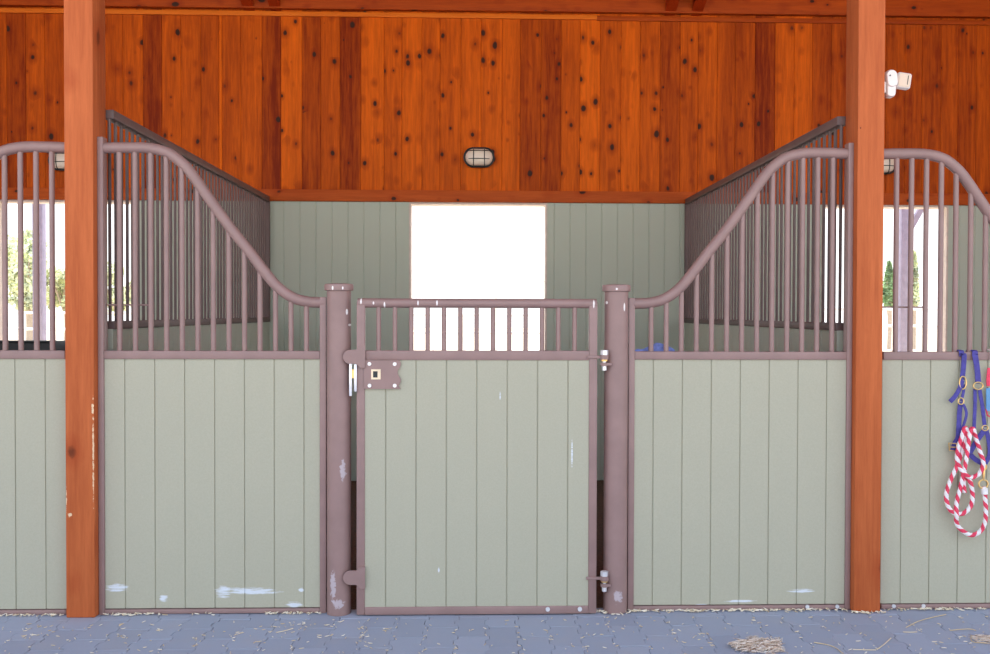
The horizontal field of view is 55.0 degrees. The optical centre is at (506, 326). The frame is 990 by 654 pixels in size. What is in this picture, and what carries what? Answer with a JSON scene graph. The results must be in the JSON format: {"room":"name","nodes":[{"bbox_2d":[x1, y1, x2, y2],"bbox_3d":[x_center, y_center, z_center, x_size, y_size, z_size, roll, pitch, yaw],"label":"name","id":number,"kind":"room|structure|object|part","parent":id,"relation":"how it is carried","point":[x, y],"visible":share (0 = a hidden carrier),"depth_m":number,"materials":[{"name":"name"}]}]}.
{"room":"farm building","nodes":[
{"label":"farm building","id":0,"kind":"room"},
{"bbox_2d":[0,7,989,480],"bbox_3d":[-0.262,-0.776,8.390,12.537,4.400,0.150,0,1,-2],"label":"wall","id":1,"kind":"structure","parent":0,"point":[269,102],"depth_m":8.31,"materials":[{"name":"brown wood"}]},
{"bbox_2d":[0,340,64,349],"bbox_3d":[-4.090,0.332,8.024,0.672,0.453,0.383,0,1,-2],"label":"trough","id":2,"kind":"object","parent":1,"relation":"attached to","point":[12,344],"visible":0.17,"depth_m":7.85,"materials":[{"name":"black rubber"}]},
{"bbox_2d":[48,153,64,170],"bbox_3d":[-3.791,-1.429,8.150,0.273,0.176,0.098,0,1,-2],"label":"wall lamp","id":3,"kind":"object","parent":1,"relation":"attached to","point":[59,157],"visible":0.14,"depth_m":8.11,"materials":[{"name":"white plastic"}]},
{"bbox_2d":[0,200,130,339],"bbox_3d":[-3.809,-0.469,8.287,1.159,1.249,0.154,0,1,-2],"label":"window","id":4,"kind":"structure","parent":1,"relation":"in","point":[9,201],"depth_m":8.23,"materials":[{"name":"white"}]},
{"bbox_2d":[0,8,596,19],"bbox_3d":[-2.820,-2.708,8.198,7.227,0.038,0.022,0,1,-2],"label":"trim","id":5,"kind":"structure","parent":1,"relation":"attached to","point":[2,10],"depth_m":8.22,"materials":[{"name":"brown wood"}]},
{"bbox_2d":[409,202,546,349],"bbox_3d":[-0.247,-0.401,8.395,1.206,1.369,0.154,0,1,-2],"label":"window","id":6,"kind":"structure","parent":1,"relation":"in","point":[411,204],"depth_m":8.33,"materials":[{"name":"white"}]},
{"bbox_2d":[463,147,494,167],"bbox_3d":[-0.235,-1.474,8.256,0.273,0.176,0.098,0,1,-2],"label":"wall lamp","id":7,"kind":"object","parent":1,"relation":"attached to","point":[474,157],"visible":1,"depth_m":8.23,"materials":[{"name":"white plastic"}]},
{"bbox_2d":[0,0,989,18],"bbox_3d":[-0.233,-2.851,8.253,12.400,0.228,0.059,0,1,-2],"label":"ceiling beam","id":8,"kind":"structure","parent":1,"relation":"attached to","point":[980,9],"depth_m":8.26,"materials":[{"name":"brown wood"}]},
{"bbox_2d":[0,187,989,204],"bbox_3d":[-0.238,-1.138,8.295,12.400,0.099,0.030,0,1,-2],"label":"ceiling beam","id":9,"kind":"structure","parent":1,"relation":"attached to","point":[274,194],"depth_m":8.28,"materials":[{"name":"brown wood"}]},
{"bbox_2d":[597,16,989,25],"bbox_3d":[3.378,-2.688,8.384,5.172,0.038,0.020,0,1,-2],"label":"trim","id":10,"kind":"structure","parent":1,"relation":"attached to","point":[599,18],"depth_m":8.35,"materials":[{"name":"brown wood"}]},
{"bbox_2d":[821,205,948,351],"bbox_3d":[3.349,-0.393,8.502,1.135,1.369,0.154,0,1,-2],"label":"window","id":11,"kind":"structure","parent":1,"relation":"in","point":[946,208],"depth_m":8.45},
{"bbox_2d":[884,159,893,174],"bbox_3d":[3.306,-1.431,8.362,0.273,0.176,0.098,0,1,-2],"label":"wall lamp","id":12,"kind":"object","parent":1,"relation":"attached to","point":[888,163],"visible":0.26,"depth_m":8.33,"materials":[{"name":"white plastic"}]},
{"bbox_2d":[0,480,989,653],"bbox_3d":[-0.091,1.456,3.168,14.000,0.059,10.369,0,1,-2],"label":"floor","id":13,"kind":"structure","parent":0,"point":[503,639],"depth_m":4.39,"materials":[{"name":"grey concrete"}]},
{"bbox_2d":[0,141,65,614],"bbox_3d":[-2.666,0.238,4.608,1.102,2.315,0.054,0,1,-2],"label":"panel","id":14,"kind":"object","parent":13,"relation":"on","point":[32,382],"visible":0.81,"depth_m":4.61,"materials":[{"name":"paint"}]},
{"bbox_3d":[-2.655,-0.498,4.596,1.074,0.802,0.053,0,1,-2],"label":"curved rail","id":15,"kind":"part","parent":14,"relation":"part of","materials":[{"name":"metal"}]},
{"bbox_3d":[-2.660,0.133,4.606,1.054,0.040,0.050,0,1,-2],"label":"rail","id":16,"kind":"part","parent":14,"relation":"part of","materials":[{"name":"metal"}]},
{"bbox_3d":[-2.663,1.383,4.625,1.054,0.022,0.050,0,1,-2],"label":"rail","id":17,"kind":"part","parent":14,"relation":"part of","materials":[{"name":"metal"}]},
{"bbox_2d":[64,0,105,617],"bbox_3d":[-2.041,-1.113,4.615,0.138,5.020,0.160,0,1,-2],"label":"timber post","id":18,"kind":"object","parent":13,"relation":"on","point":[84,20],"visible":0.84,"depth_m":4.55,"materials":[{"name":"brown wood"}]},
{"bbox_2d":[106,110,269,350],"bbox_3d":[-2.021,0.133,6.497,0.052,2.470,3.554,0,1,-2],"label":"wall","id":19,"kind":"structure","parent":13,"relation":"on","point":[220,181],"depth_m":6.12,"materials":[{"name":"grey metal"}]},
{"bbox_3d":[-2.018,-1.079,6.478,0.052,0.045,3.554,0,1,-2],"label":"rail","id":20,"kind":"part","parent":19,"relation":"part of","materials":[{"name":"metal"}]},
{"bbox_3d":[-2.021,-0.037,6.494,0.052,0.040,3.554,0,1,-2],"label":"rail","id":21,"kind":"part","parent":19,"relation":"part of","materials":[{"name":"metal"}]},
{"bbox_2d":[97,137,326,614],"bbox_3d":[-1.427,0.241,4.644,1.097,2.315,0.056,0,1,-2],"label":"panel","id":22,"kind":"object","parent":13,"relation":"on","point":[212,464],"visible":1,"depth_m":4.63,"materials":[{"name":"paint"}]},
{"bbox_3d":[-1.844,-0.108,4.644,0.225,0.008,0.008,0,1,-2],"label":"thin cross rod","id":23,"kind":"part","parent":22,"relation":"part of","materials":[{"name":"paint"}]},
{"bbox_3d":[-1.428,0.136,4.643,1.038,0.040,0.050,0,1,-2],"label":"rail","id":24,"kind":"part","parent":22,"relation":"part of","materials":[{"name":"metal"}]},
{"bbox_3d":[-1.431,1.385,4.662,1.038,0.022,0.050,0,1,-2],"label":"rail","id":25,"kind":"part","parent":22,"relation":"part of","materials":[{"name":"metal"}]},
{"bbox_3d":[-1.421,-0.495,4.633,1.074,0.802,0.053,0,1,-2],"label":"curved rail","id":26,"kind":"part","parent":22,"relation":"part of","materials":[{"name":"metal"}]},
{"bbox_2d":[324,283,353,615],"bbox_3d":[-0.817,0.594,4.653,0.142,1.612,0.142,0,1,-2],"label":"gate post","id":27,"kind":"object","parent":13,"relation":"on","point":[338,294],"visible":1,"depth_m":4.61,"materials":[{"name":"metal"}]},
{"bbox_2d":[0,607,986,616],"bbox_3d":[-0.025,1.394,4.645,4.836,0.014,0.088,0,1,-2],"label":"litter","id":28,"kind":"object","parent":13,"relation":"on","point":[921,608],"visible":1,"depth_m":4.68,"materials":[{"name":"beige plant"}]},
{"bbox_2d":[2,610,986,653],"bbox_3d":[-0.106,1.405,4.190,5.236,0.006,0.984,0,1,-2],"label":"straw","id":29,"kind":"object","parent":13,"relation":"on","point":[784,610],"visible":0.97,"depth_m":4.34,"materials":[{"name":"beige plant"}]},
{"bbox_2d":[600,284,630,613],"bbox_3d":[0.534,0.597,4.692,0.155,1.612,0.144,0,1,-2],"label":"gate post","id":30,"kind":"object","parent":13,"relation":"on","point":[615,295],"visible":1,"depth_m":4.64,"materials":[{"name":"metal"}]},
{"bbox_2d":[343,298,608,614],"bbox_3d":[-0.143,0.630,4.630,1.289,1.536,0.064,0,1,-2],"label":"gate","id":31,"kind":"object","parent":30,"relation":"attached to","point":[477,469],"visible":1,"depth_m":4.62,"materials":[{"name":"paint"}]},
{"bbox_3d":[-0.628,0.229,4.591,0.045,0.049,0.004,0,1,-2],"label":"keeper frame","id":32,"kind":"part","parent":31,"relation":"part of","materials":[{"name":"beige metal"}]},
{"bbox_3d":[-0.598,0.230,4.599,0.178,0.139,0.012,0,1,-2],"label":"latch plate","id":33,"kind":"part","parent":31,"relation":"part of","materials":[{"name":"paint"}]},
{"bbox_3d":[-0.143,1.379,4.650,1.087,0.038,0.040,0,1,-2],"label":"rail","id":34,"kind":"part","parent":31,"relation":"part of","materials":[{"name":"metal"}]},
{"bbox_3d":[-0.139,-0.115,4.627,1.159,0.046,0.046,0,1,-2],"label":"rail","id":35,"kind":"part","parent":31,"relation":"part of","materials":[{"name":"metal"}]},
{"bbox_3d":[-0.140,0.138,4.631,1.087,0.046,0.040,0,1,-2],"label":"rail","id":36,"kind":"part","parent":31,"relation":"part of","materials":[{"name":"metal"}]},
{"bbox_2d":[627,143,853,610],"bbox_3d":[1.157,0.247,4.720,1.110,2.315,0.060,0,1,-2],"label":"panel","id":37,"kind":"object","parent":13,"relation":"on","point":[739,486],"visible":0.99,"depth_m":4.71,"materials":[{"name":"paint"}]},
{"bbox_2d":[635,343,674,350],"bbox_3d":[0.741,0.233,4.776,0.208,0.310,0.073,0,1,-2],"label":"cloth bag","id":38,"kind":"object","parent":37,"relation":"hanging from","point":[657,346],"visible":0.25,"depth_m":4.76,"materials":[{"name":"blue fabric"}]},
{"bbox_3d":[1.156,1.391,4.739,1.054,0.022,0.050,0,1,-2],"label":"rail","id":39,"kind":"part","parent":37,"relation":"part of","materials":[{"name":"metal"}]},
{"bbox_3d":[1.159,0.141,4.720,1.054,0.040,0.050,0,1,-2],"label":"rail","id":40,"kind":"part","parent":37,"relation":"part of","materials":[{"name":"metal"}]},
{"bbox_3d":[1.164,-0.489,4.710,1.074,0.802,0.053,0,1,-2],"label":"curved rail","id":41,"kind":"part","parent":37,"relation":"part of","materials":[{"name":"metal"}]},
{"bbox_2d":[728,635,787,653],"bbox_3d":[1.119,1.391,4.192,0.256,0.033,0.246,1,1,30],"label":"hay wisp","id":42,"kind":"object","parent":13,"relation":"on","point":[758,644],"visible":1,"depth_m":4.17,"materials":[{"name":"beige plant"}]},
{"bbox_2d":[684,116,845,350],"bbox_3d":[1.643,0.141,6.607,0.052,2.470,3.554,0,1,-2],"label":"wall","id":43,"kind":"structure","parent":13,"relation":"on","point":[693,217],"depth_m":6.16,"materials":[{"name":"metal"}]},
{"bbox_3d":[1.643,-0.029,6.604,0.052,0.040,3.554,0,1,-2],"label":"rail","id":44,"kind":"part","parent":43,"relation":"part of","materials":[{"name":"metal"}]},
{"bbox_3d":[1.646,-1.071,6.588,0.052,0.045,3.554,0,1,-2],"label":"rail","id":45,"kind":"part","parent":43,"relation":"part of","materials":[{"name":"metal"}]},
{"bbox_2d":[814,642,842,653],"bbox_3d":[1.430,1.411,4.194,0.035,0.004,0.160,0,1,-31],"label":"stalk","id":46,"kind":"object","parent":13,"relation":"on","point":[814,642],"visible":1,"depth_m":4.21,"materials":[{"name":"beige plant"}]},
{"bbox_2d":[846,0,884,611],"bbox_3d":[1.782,-1.104,4.729,0.133,5.020,0.160,0,1,-2],"label":"timber post","id":47,"kind":"object","parent":13,"relation":"on","point":[865,26],"visible":0.84,"depth_m":4.67,"materials":[{"name":"brown wood"}]},
{"bbox_2d":[884,70,911,97],"bbox_3d":[1.924,-1.198,4.695,0.147,0.133,0.064,0,1,-2],"label":"sensor","id":48,"kind":"object","parent":47,"relation":"attached to","point":[894,80],"visible":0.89,"depth_m":4.67,"materials":[{"name":"white plastic"}]},
{"bbox_3d":[1.958,-1.213,4.678,0.062,0.069,0.005,0,1,-2],"label":"plate","id":49,"kind":"part","parent":48,"relation":"part of","materials":[{"name":"beige plastic"}]},
{"bbox_2d":[906,614,945,627],"bbox_3d":[2.007,1.406,4.564,0.339,0.004,0.022,0,1,-35],"label":"stalk","id":50,"kind":"object","parent":13,"relation":"on","point":[944,614],"visible":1,"depth_m":4.57,"materials":[{"name":"beige plant"}]},
{"bbox_2d":[880,148,989,608],"bbox_3d":[2.395,0.250,4.757,1.087,2.315,0.060,0,1,-2],"label":"panel","id":51,"kind":"object","parent":13,"relation":"on","point":[926,561],"visible":0.9,"depth_m":4.74,"materials":[{"name":"paint"}]},
{"bbox_3d":[1.973,-0.099,4.759,0.225,0.008,0.008,0,1,-2],"label":"thin cross rod","id":52,"kind":"part","parent":51,"relation":"part of","materials":[{"name":"paint"}]},
{"bbox_3d":[2.385,1.394,4.776,1.038,0.022,0.050,0,1,-2],"label":"rail","id":53,"kind":"part","parent":51,"relation":"part of","materials":[{"name":"metal"}]},
{"bbox_3d":[2.389,0.144,4.757,1.038,0.040,0.050,0,1,-2],"label":"rail","id":54,"kind":"part","parent":51,"relation":"part of","materials":[{"name":"metal"}]},
{"bbox_3d":[2.396,-0.486,4.747,1.074,0.802,0.053,0,1,-2],"label":"curved rail","id":55,"kind":"part","parent":51,"relation":"part of","materials":[{"name":"metal"}]},
{"bbox_2d":[948,350,989,464],"bbox_3d":[2.298,0.402,4.747,0.228,0.577,0.088,0,1,-2],"label":"halter","id":56,"kind":"object","parent":51,"relation":"hanging from","point":[961,386],"visible":0.97,"depth_m":4.71,"materials":[{"name":"blue fabric"}]},
{"bbox_2d":[944,426,988,536],"bbox_3d":[2.276,0.765,4.701,0.224,0.552,0.059,0,1,-2],"label":"lead rope","id":57,"kind":"object","parent":56,"relation":"hanging from","point":[964,441],"visible":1,"depth_m":4.70,"materials":[{"name":"red fabric"}]},
{"bbox_2d":[985,349,989,416],"bbox_3d":[2.400,0.279,4.756,0.047,0.342,0.082,0,1,-2],"label":"strap","id":58,"kind":"object","parent":51,"relation":"hanging from","point":[988,369],"visible":0.85,"depth_m":4.72,"materials":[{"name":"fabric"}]},
{"bbox_2d":[968,634,989,643],"bbox_3d":[2.182,1.407,4.295,0.164,0.011,0.147,0,1,-2],"label":"hay wisp","id":59,"kind":"object","parent":13,"relation":"on","point":[986,638],"visible":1,"depth_m":4.31,"materials":[{"name":"beige plant"}]},
{"bbox_3d":[-0.150,-3.536,5.500,12.400,1.622,6.548,0,1,-2],"label":"ceiling","id":60,"kind":"structure","parent":0,"visible":0},
{"bbox_2d":[240,0,254,10],"bbox_3d":[-2.128,-3.490,5.240,0.092,1.607,5.948,0,1,-2],"label":"rafter","id":61,"kind":"object","parent":60,"relation":"attached to","point":[243,2],"visible":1,"depth_m":8.14,"materials":[{"name":"brown wood"}]},
{"bbox_2d":[268,0,281,10],"bbox_3d":[-1.898,-3.490,5.247,0.092,1.607,5.948,0,1,-2],"label":"rafter","id":62,"kind":"object","parent":60,"relation":"attached to","point":[270,2],"visible":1,"depth_m":8.15,"materials":[{"name":"brown wood"}]},
{"bbox_2d":[664,0,678,15],"bbox_3d":[1.521,-3.482,5.349,0.092,1.607,5.948,0,1,-2],"label":"rafter","id":63,"kind":"object","parent":60,"relation":"attached to","point":[671,5],"visible":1,"depth_m":8.22,"materials":[{"name":"brown wood"}]},
{"bbox_2d":[691,0,706,15],"bbox_3d":[1.756,-3.482,5.356,0.092,1.607,5.948,0,1,-2],"label":"rafter","id":64,"kind":"object","parent":60,"relation":"attached to","point":[697,5],"visible":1,"depth_m":8.23,"materials":[{"name":"brown wood"}]},
{"label":"outside","id":65,"kind":"structure","parent":0,"visible":0},
{"bbox_2d":[8,327,936,349],"bbox_3d":[-0.585,1.299,19.695,120.000,0.138,150.000,0,1,-2],"label":"ground","id":66,"kind":"structure","parent":65,"point":[419,339],"depth_m":55.00,"materials":[{"name":"white"}]},
{"bbox_2d":[8,228,48,339],"bbox_3d":[-15.728,-1.162,31.363,1.551,4.357,2.594,0,1,-2],"label":"tree","id":67,"kind":"object","parent":66,"relation":"on","point":[13,240],"visible":0.52,"depth_m":30.69,"materials":[{"name":"green plant"}]},
{"bbox_2d":[32,204,46,339],"bbox_3d":[-5.356,-0.199,10.924,1.500,3.102,0.110,0,1,-2],"label":"post","id":68,"kind":"object","parent":66,"relation":"on","point":[42,207],"visible":0.07,"depth_m":10.88,"materials":[{"name":"white"}]},
{"bbox_2d":[46,264,64,339],"bbox_3d":[-15.469,-0.663,33.218,1.941,3.303,1.748,0,1,-2],"label":"tree","id":69,"kind":"object","parent":66,"relation":"on","point":[60,273],"visible":0.3,"depth_m":32.98,"materials":[{"name":"green plant"}]},
{"bbox_2d":[8,312,130,339],"bbox_3d":[-7.124,0.507,15.985,7.298,1.526,0.050,0,1,-2],"label":"fence","id":70,"kind":"object","parent":66,"relation":"on","point":[56,313],"visible":0.04,"depth_m":15.94,"materials":[{"name":"white"}]},
{"bbox_3d":[-7.127,0.036,15.977,7.289,0.040,0.038,0,1,-2],"label":"rail","id":71,"kind":"part","parent":70,"relation":"part of","materials":[{"name":"white"}]},
{"bbox_3d":[-7.567,0.516,15.972,0.052,1.506,0.050,0,1,-2],"label":"fence post","id":72,"kind":"part","parent":70,"relation":"part of","materials":[{"name":"white"}]},
{"bbox_3d":[-7.126,-0.236,15.973,7.289,0.040,0.038,0,1,-2],"label":"rail","id":73,"kind":"part","parent":70,"relation":"part of","materials":[{"name":"white"}]},
{"bbox_2d":[107,262,130,314],"bbox_3d":[-13.045,-0.607,32.216,1.600,3.233,1.806,0,1,-2],"label":"tree","id":74,"kind":"object","parent":66,"relation":"on","point":[107,262],"visible":0.16,"depth_m":32.16,"materials":[{"name":"green plant"}]},
{"bbox_2d":[414,314,490,349],"bbox_3d":[-1.001,0.529,16.168,1.602,1.508,0.050,0,1,-2],"label":"fence","id":75,"kind":"object","parent":66,"relation":"on","point":[432,332],"visible":0.16,"depth_m":16.14,"materials":[{"name":"white"}]},
{"bbox_3d":[-1.244,0.538,16.161,0.052,1.488,0.050,0,1,-2],"label":"fence post","id":76,"kind":"part","parent":75,"relation":"part of","materials":[{"name":"white"}]},
{"bbox_3d":[-1.004,0.101,16.161,1.593,0.040,0.038,0,1,-2],"label":"rail","id":77,"kind":"part","parent":75,"relation":"part of","materials":[{"name":"white"}]},
{"bbox_3d":[-1.003,-0.205,16.157,1.593,0.040,0.038,0,1,-2],"label":"rail","id":78,"kind":"part","parent":75,"relation":"part of","materials":[{"name":"white"}]},
{"bbox_3d":[-0.718,0.539,16.177,0.052,1.488,0.050,0,1,-2],"label":"fence post","id":79,"kind":"part","parent":75,"relation":"part of","materials":[{"name":"white"}]},
{"bbox_2d":[494,280,543,349],"bbox_3d":[0.875,0.244,16.220,2.151,2.086,0.050,0,1,-2],"label":"gate","id":80,"kind":"object","parent":66,"relation":"on","point":[496,281],"visible":0.28,"depth_m":16.17,"materials":[{"name":"white"}]},
{"bbox_3d":[-0.174,0.252,16.189,0.052,2.066,0.050,0,1,-2],"label":"fence post","id":81,"kind":"part","parent":80,"relation":"part of","materials":[{"name":"white"}]},
{"bbox_3d":[0.879,0.105,16.218,2.125,0.040,0.038,0,1,-2],"label":"rail","id":82,"kind":"part","parent":80,"relation":"part of","materials":[{"name":"white"}]},
{"bbox_3d":[0.880,-0.201,16.213,2.125,0.040,0.038,0,1,-2],"label":"rail","id":83,"kind":"part","parent":80,"relation":"part of","materials":[{"name":"white"}]},
{"bbox_3d":[0.882,-0.779,16.204,2.125,0.040,0.038,0,1,-2],"label":"rail","id":84,"kind":"part","parent":80,"relation":"part of","materials":[{"name":"white"}]},
{"bbox_3d":[0.319,0.253,16.203,0.052,2.066,0.050,0,1,-2],"label":"fence post","id":85,"kind":"part","parent":80,"relation":"part of","materials":[{"name":"white"}]},
{"bbox_2d":[825,308,936,351],"bbox_3d":[7.065,0.480,16.408,7.506,1.642,0.050,0,1,-2],"label":"fence","id":86,"kind":"object","parent":66,"relation":"on","point":[917,325],"visible":0.14,"depth_m":16.38,"materials":[{"name":"white"}]},
{"bbox_3d":[7.067,-0.306,16.396,7.506,0.040,0.038,0,1,-2],"label":"rail","id":87,"kind":"part","parent":86,"relation":"part of","materials":[{"name":"white"}]},
{"bbox_3d":[7.065,0.408,16.407,7.506,0.040,0.038,0,1,-2],"label":"rail","id":88,"kind":"part","parent":86,"relation":"part of","materials":[{"name":"white"}]},
{"bbox_3d":[7.067,-0.017,16.401,7.506,0.040,0.038,0,1,-2],"label":"rail","id":89,"kind":"part","parent":86,"relation":"part of","materials":[{"name":"white"}]},
{"bbox_3d":[7.092,0.480,16.409,0.052,1.642,0.050,0,1,-2],"label":"fence post","id":90,"kind":"part","parent":86,"relation":"part of","materials":[{"name":"white"}]},
{"bbox_2d":[883,260,892,348],"bbox_3d":[14.121,-0.734,35.114,0.693,3.540,0.645,0,1,-2],"label":"tree","id":91,"kind":"object","parent":66,"relation":"on","point":[888,276],"visible":0.84,"depth_m":35.03,"materials":[{"name":"green plant"}]},
{"bbox_2d":[898,209,922,351],"bbox_3d":[4.685,-0.209,11.224,1.500,3.168,0.110,0,1,-2],"label":"post","id":92,"kind":"object","parent":66,"relation":"on","point":[903,213],"visible":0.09,"depth_m":11.17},
{"bbox_2d":[913,250,921,348],"bbox_3d":[15.055,-0.911,35.137,0.568,3.898,0.542,0,1,-2],"label":"tree","id":93,"kind":"object","parent":66,"relation":"on","point":[916,285],"visible":0.59,"depth_m":35.03,"materials":[{"name":"green plant"}]}
]}

